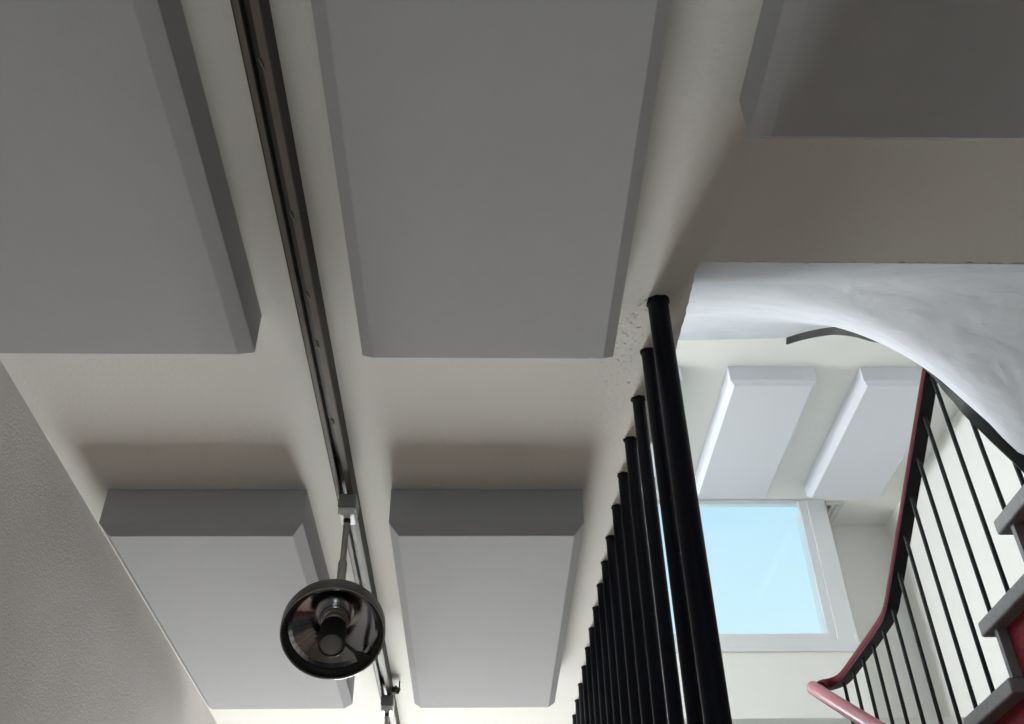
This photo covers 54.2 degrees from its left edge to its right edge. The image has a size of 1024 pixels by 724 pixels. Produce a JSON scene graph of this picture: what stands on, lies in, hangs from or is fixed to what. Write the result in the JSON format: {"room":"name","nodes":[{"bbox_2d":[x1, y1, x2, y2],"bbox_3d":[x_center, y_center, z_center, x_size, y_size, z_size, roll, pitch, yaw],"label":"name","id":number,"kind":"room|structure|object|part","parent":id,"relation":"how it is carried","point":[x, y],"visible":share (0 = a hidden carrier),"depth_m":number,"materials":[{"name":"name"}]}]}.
{"room":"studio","nodes":[
{"label":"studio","id":0,"kind":"room"},
{"bbox_2d":[0,360,216,723],"bbox_3d":[-1.286,1.176,1.396,0.200,3.050,10.113,0,-39,-2],"label":"wall","id":1,"kind":"structure","parent":0,"point":[80,643],"depth_m":2.71,"materials":[{"name":"paint"}]},
{"bbox_2d":[0,0,1023,723],"bbox_3d":[-0.277,-0.123,2.470,6.790,0.290,10.113,0,-39,-2],"label":"ceiling","id":2,"kind":"structure","parent":0,"point":[711,191],"depth_m":2.37,"materials":[{"name":"paint"}]},
{"bbox_2d":[0,0,261,353],"bbox_3d":[-0.828,-0.491,1.657,0.566,0.135,1.400,0,-39,-2],"label":"acoustic panel","id":3,"kind":"object","parent":2,"relation":"attached to","point":[120,233],"visible":1,"depth_m":1.80,"materials":[{"name":"white fabric"}]},
{"bbox_2d":[99,489,354,708],"bbox_3d":[-0.876,0.850,3.329,0.557,0.135,1.400,0,-39,-2],"label":"acoustic panel","id":4,"kind":"object","parent":2,"relation":"attached to","point":[218,571],"visible":0.94,"depth_m":2.96,"materials":[{"name":"white fabric"}]},
{"bbox_2d":[230,0,399,723],"bbox_3d":[-0.471,0.606,3.089,0.048,0.068,6.800,0,-39,-2],"label":"track","id":5,"kind":"object","parent":2,"relation":"attached to","point":[253,20],"visible":1,"depth_m":2.03,"materials":[{"name":"grey metal"}]},
{"bbox_2d":[280,494,384,679],"bbox_3d":[-0.452,0.561,2.607,0.262,0.477,0.239,0,-39,-2],"label":"spotlight","id":6,"kind":"object","parent":5,"relation":"hanging from","point":[331,629],"visible":1,"depth_m":2.53,"materials":[{"name":"grey metal"}]},
{"bbox_3d":[-0.442,0.692,2.448,0.060,0.037,0.050,0,-39,-2],"label":"bulb glass","id":7,"kind":"part","parent":6,"relation":"part of","materials":[{"name":"grey glass"}]},
{"bbox_3d":[-0.448,0.511,2.659,0.017,0.233,0.017,0,-39,-2],"label":"rod","id":8,"kind":"part","parent":6,"relation":"part of","materials":[{"name":"silver metal"}]},
{"bbox_3d":[-0.392,0.731,2.520,0.038,0.045,0.091,-22,-43,24],"label":"shield arm","id":9,"kind":"part","parent":6,"relation":"part of","materials":[{"name":"black metal"}]},
{"bbox_2d":[381,695,394,723],"bbox_3d":[-0.489,1.503,3.781,0.262,0.477,0.239,0,-39,-2],"label":"spotlight","id":10,"kind":"object","parent":5,"relation":"hanging from","point":[387,701],"visible":1,"depth_m":3.89,"materials":[{"name":"grey metal"}]},
{"bbox_3d":[-0.485,1.452,3.833,0.017,0.233,0.017,0,-39,-2],"label":"rod","id":11,"kind":"part","parent":10,"relation":"part of","materials":[{"name":"silver metal"}]},
{"bbox_2d":[392,681,400,693],"bbox_3d":[-0.461,1.290,3.955,0.029,0.054,0.044,21,-44,-25],"label":"clamp","id":12,"kind":"object","parent":2,"relation":"attached to","point":[395,690],"visible":0.94,"depth_m":3.94,"materials":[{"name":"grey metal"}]},
{"bbox_2d":[389,489,583,707],"bbox_3d":[-0.088,0.853,3.352,0.543,0.135,1.400,0,-39,-2],"label":"acoustic panel","id":13,"kind":"object","parent":2,"relation":"attached to","point":[486,577],"visible":1,"depth_m":3.04,"materials":[{"name":"white fabric"}]},
{"bbox_2d":[311,0,671,357],"bbox_3d":[-0.036,-0.482,1.688,0.554,0.135,1.400,0,-39,-2],"label":"acoustic panel","id":14,"kind":"object","parent":2,"relation":"attached to","point":[489,156],"visible":1,"depth_m":1.75,"materials":[{"name":"white fabric"}]},
{"bbox_2d":[601,293,648,382],"bbox_3d":[0.265,-0.052,2.342,0.109,0.003,0.352,2,-39,-4],"label":"flakes","id":15,"kind":"object","parent":2,"relation":"attached to","point":[648,293],"visible":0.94,"depth_m":2.32,"materials":[{"name":"grey"}]},
{"bbox_2d":[739,0,1023,140],"bbox_3d":[0.702,-0.860,1.235,0.543,0.135,1.400,0,-39,-2],"label":"acoustic panel","id":16,"kind":"object","parent":2,"relation":"attached to","point":[817,69],"visible":1,"depth_m":1.62,"materials":[{"name":"white fabric"}]},
{"bbox_2d":[658,501,874,718],"bbox_3d":[-0.706,2.006,6.805,6.200,2.400,0.100,0,-39,-2],"label":"wall","id":17,"kind":"structure","parent":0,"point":[760,685],"depth_m":6.71,"materials":[{"name":"white paint"}]},
{"bbox_2d":[643,500,859,652],"bbox_3d":[1.659,1.522,7.214,1.450,1.200,0.060,0,-39,-2],"label":"window","id":18,"kind":"structure","parent":17,"relation":"attached to","point":[839,626],"depth_m":7.06,"materials":[{"name":"white plastic"}]},
{"bbox_2d":[825,501,843,525],"bbox_3d":[2.454,1.187,7.743,0.143,0.044,0.360,0,-39,-2],"label":"bracket","id":19,"kind":"object","parent":18,"relation":"attached to","point":[833,508],"visible":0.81,"depth_m":7.66,"materials":[{"name":"white"}]},
{"bbox_3d":[2.455,1.180,7.723,0.057,0.020,0.280,0,-39,-2],"label":"slide rail","id":20,"kind":"part","parent":19,"relation":"part of","materials":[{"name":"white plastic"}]},
{"bbox_2d":[655,326,958,536],"bbox_3d":[-0.313,-1.961,3.943,7.190,0.200,10.513,0,-39,-2],"label":"ceiling","id":21,"kind":"structure","parent":0,"point":[836,360],"depth_m":6.51,"materials":[{"name":"white paint"}]},
{"bbox_2d":[641,366,681,492],"bbox_3d":[0.772,0.515,6.792,0.545,0.135,1.400,0,-39,-2],"label":"acoustic panel","id":22,"kind":"object","parent":21,"relation":"attached to","point":[679,367],"visible":0.16,"depth_m":6.83,"materials":[{"name":"white"}]},
{"bbox_2d":[694,366,816,497],"bbox_3d":[1.616,0.518,6.816,0.545,0.135,1.400,0,-39,-2],"label":"acoustic panel","id":23,"kind":"object","parent":21,"relation":"attached to","point":[758,411],"visible":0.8,"depth_m":6.62,"materials":[{"name":"white"}]},
{"bbox_2d":[804,367,942,497],"bbox_3d":[2.456,0.521,6.841,0.545,0.135,1.400,0,-39,-2],"label":"acoustic panel","id":24,"kind":"object","parent":21,"relation":"attached to","point":[869,436],"visible":0.8,"depth_m":6.72,"materials":[{"name":"white"}]},
{"bbox_2d":[800,533,825,633],"bbox_3d":[2.368,2.200,7.123,0.035,2.400,0.483,0,-39,-2],"label":"window frame","id":25,"kind":"structure","parent":0,"point":[811,578],"depth_m":7.76,"materials":[{"name":"white paint"}]},
{"bbox_2d":[678,261,1023,454],"bbox_3d":[1.038,-0.216,4.140,1.405,2.482,3.184,0,-39,-2],"label":"staircase underside","id":26,"kind":"structure","parent":0,"point":[963,323],"depth_m":2.75,"materials":[{"name":"paint"}]},
{"bbox_2d":[786,327,1023,472],"bbox_3d":[1.509,0.122,4.253,0.138,2.078,1.811,-1,-39,0],"label":"band","id":27,"kind":"object","parent":26,"relation":"attached to","point":[978,421],"visible":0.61,"depth_m":3.20,"materials":[{"name":"black metal"}]},
{"bbox_2d":[831,525,936,717],"bbox_3d":[2.676,2.289,7.242,0.590,2.400,0.200,0,-39,-2],"label":"wall","id":28,"kind":"structure","parent":0,"point":[864,552],"depth_m":7.46,"materials":[{"name":"white paint"}]},
{"bbox_2d":[885,409,1023,716],"bbox_3d":[3.200,-0.934,3.232,0.200,2.400,10.113,0,-39,-2],"label":"wall","id":29,"kind":"structure","parent":0,"point":[1008,552],"depth_m":6.67,"materials":[{"name":"white paint"}]},
{"bbox_3d":[1.003,2.452,0.446,4.830,0.200,10.613,0,-39,-2],"label":"floor","id":30,"kind":"structure","parent":0,"visible":0},
{"bbox_2d":[572,714,575,723],"bbox_3d":[0.300,2.712,3.353,0.036,3.050,0.037,0,-39,-2],"label":"pole","id":31,"kind":"object","parent":30,"relation":"on","point":[574,715],"visible":0.49,"depth_m":4.29,"materials":[{"name":"black metal"}]},
{"bbox_2d":[575,699,579,723],"bbox_3d":[0.303,2.601,3.214,0.038,3.050,0.036,0,-39,-2],"label":"pole","id":32,"kind":"object","parent":30,"relation":"on","point":[576,700],"visible":0.52,"depth_m":4.13,"materials":[{"name":"black metal"}]},
{"bbox_2d":[578,683,584,723],"bbox_3d":[0.306,2.488,3.073,0.036,3.050,0.038,0,-39,-2],"label":"pole","id":33,"kind":"object","parent":30,"relation":"on","point":[580,685],"visible":0.53,"depth_m":3.97,"materials":[{"name":"black metal"}]},
{"bbox_2d":[581,665,589,723],"bbox_3d":[0.310,2.375,2.932,0.035,3.050,0.036,0,-39,-2],"label":"pole","id":34,"kind":"object","parent":30,"relation":"on","point":[584,672],"visible":0.55,"depth_m":3.81,"materials":[{"name":"black metal"}]},
{"bbox_2d":[585,646,594,723],"bbox_3d":[0.313,2.262,2.791,0.036,3.050,0.038,0,-39,-2],"label":"pole","id":35,"kind":"object","parent":30,"relation":"on","point":[587,649],"visible":0.56,"depth_m":3.64,"materials":[{"name":"black metal"}]},
{"bbox_2d":[588,627,600,723],"bbox_3d":[0.317,2.154,2.656,0.036,3.050,0.037,0,-39,-2],"label":"pole","id":36,"kind":"object","parent":30,"relation":"on","point":[591,629],"visible":0.57,"depth_m":3.49,"materials":[{"name":"black metal"}]},
{"bbox_2d":[592,606,606,723],"bbox_3d":[0.320,2.045,2.520,0.038,3.050,0.036,0,-39,-2],"label":"pole","id":37,"kind":"object","parent":30,"relation":"on","point":[602,703],"visible":0.59,"depth_m":3.33,"materials":[{"name":"black metal"}]},
{"bbox_2d":[596,583,613,723],"bbox_3d":[0.323,1.936,2.384,0.036,3.050,0.039,0,-39,-2],"label":"pole","id":38,"kind":"object","parent":30,"relation":"on","point":[605,658],"visible":0.57,"depth_m":3.17,"materials":[{"name":"black metal"}]},
{"bbox_2d":[600,560,620,723],"bbox_3d":[0.326,1.835,2.258,0.038,3.050,0.036,0,-39,-2],"label":"pole","id":39,"kind":"object","parent":30,"relation":"on","point":[604,564],"visible":0.62,"depth_m":3.03,"materials":[{"name":"black metal"}]},
{"bbox_2d":[605,535,630,723],"bbox_3d":[0.329,1.732,2.130,0.036,3.050,0.036,0,-39,-2],"label":"pole","id":40,"kind":"object","parent":30,"relation":"on","point":[610,540],"visible":0.7,"depth_m":2.88,"materials":[{"name":"black metal"}]},
{"bbox_2d":[611,504,641,723],"bbox_3d":[0.333,1.616,1.985,0.036,3.050,0.038,0,-39,-2],"label":"pole","id":41,"kind":"object","parent":30,"relation":"on","point":[635,715],"visible":0.76,"depth_m":2.71,"materials":[{"name":"black metal"}]},
{"bbox_2d":[617,471,653,723],"bbox_3d":[0.336,1.507,1.849,0.037,3.050,0.039,0,-39,-2],"label":"pole","id":42,"kind":"object","parent":30,"relation":"on","point":[646,712],"visible":0.78,"depth_m":2.55,"materials":[{"name":"black metal"}]},
{"bbox_2d":[623,436,667,723],"bbox_3d":[0.339,1.397,1.713,0.042,3.050,0.038,0,-39,-2],"label":"pole","id":43,"kind":"object","parent":30,"relation":"on","point":[658,700],"visible":0.94,"depth_m":2.39,"materials":[{"name":"black metal"}]},
{"bbox_2d":[630,395,684,723],"bbox_3d":[0.342,1.285,1.572,0.040,3.050,0.037,0,-39,-2],"label":"pole","id":44,"kind":"object","parent":30,"relation":"on","point":[659,578],"visible":1,"depth_m":2.22,"materials":[{"name":"black metal"}]},
{"bbox_2d":[640,347,703,723],"bbox_3d":[0.346,1.166,1.424,0.038,3.050,0.036,0,-39,-2],"label":"pole","id":45,"kind":"object","parent":30,"relation":"on","point":[691,693],"visible":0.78,"depth_m":2.04,"materials":[{"name":"black metal"}]},
{"bbox_2d":[646,294,731,723],"bbox_3d":[0.350,1.056,1.286,0.052,3.050,0.050,0,-39,-2],"label":"pole","id":46,"kind":"object","parent":30,"relation":"on","point":[714,698],"visible":1,"depth_m":1.86,"materials":[{"name":"black metal"}]},
{"bbox_2d":[963,484,1023,723],"bbox_3d":[1.763,1.864,2.526,2.685,3.295,4.117,0,-39,-2],"label":"staircase","id":47,"kind":"structure","parent":30,"relation":"on","point":[1004,621],"depth_m":3.15,"materials":[{"name":"grey stone"}]},
{"bbox_2d":[807,367,1023,723],"bbox_3d":[1.483,1.216,2.966,0.208,3.718,2.917,0,-39,-2],"label":"stair railing","id":48,"kind":"object","parent":47,"relation":"attached to","point":[928,387],"visible":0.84,"depth_m":3.77,"materials":[{"name":"black metal"}]},
{"bbox_3d":[1.415,1.263,2.892,0.068,1.777,2.865,0,-39,-2],"label":"handrail","id":49,"kind":"part","parent":48,"relation":"part of","materials":[{"name":"red"}]},
{"bbox_3d":[1.469,0.356,3.977,0.182,1.112,2.414,0,-39,-2],"label":"handrail","id":50,"kind":"part","parent":48,"relation":"part of","materials":[{"name":"red plastic"}]}
]}

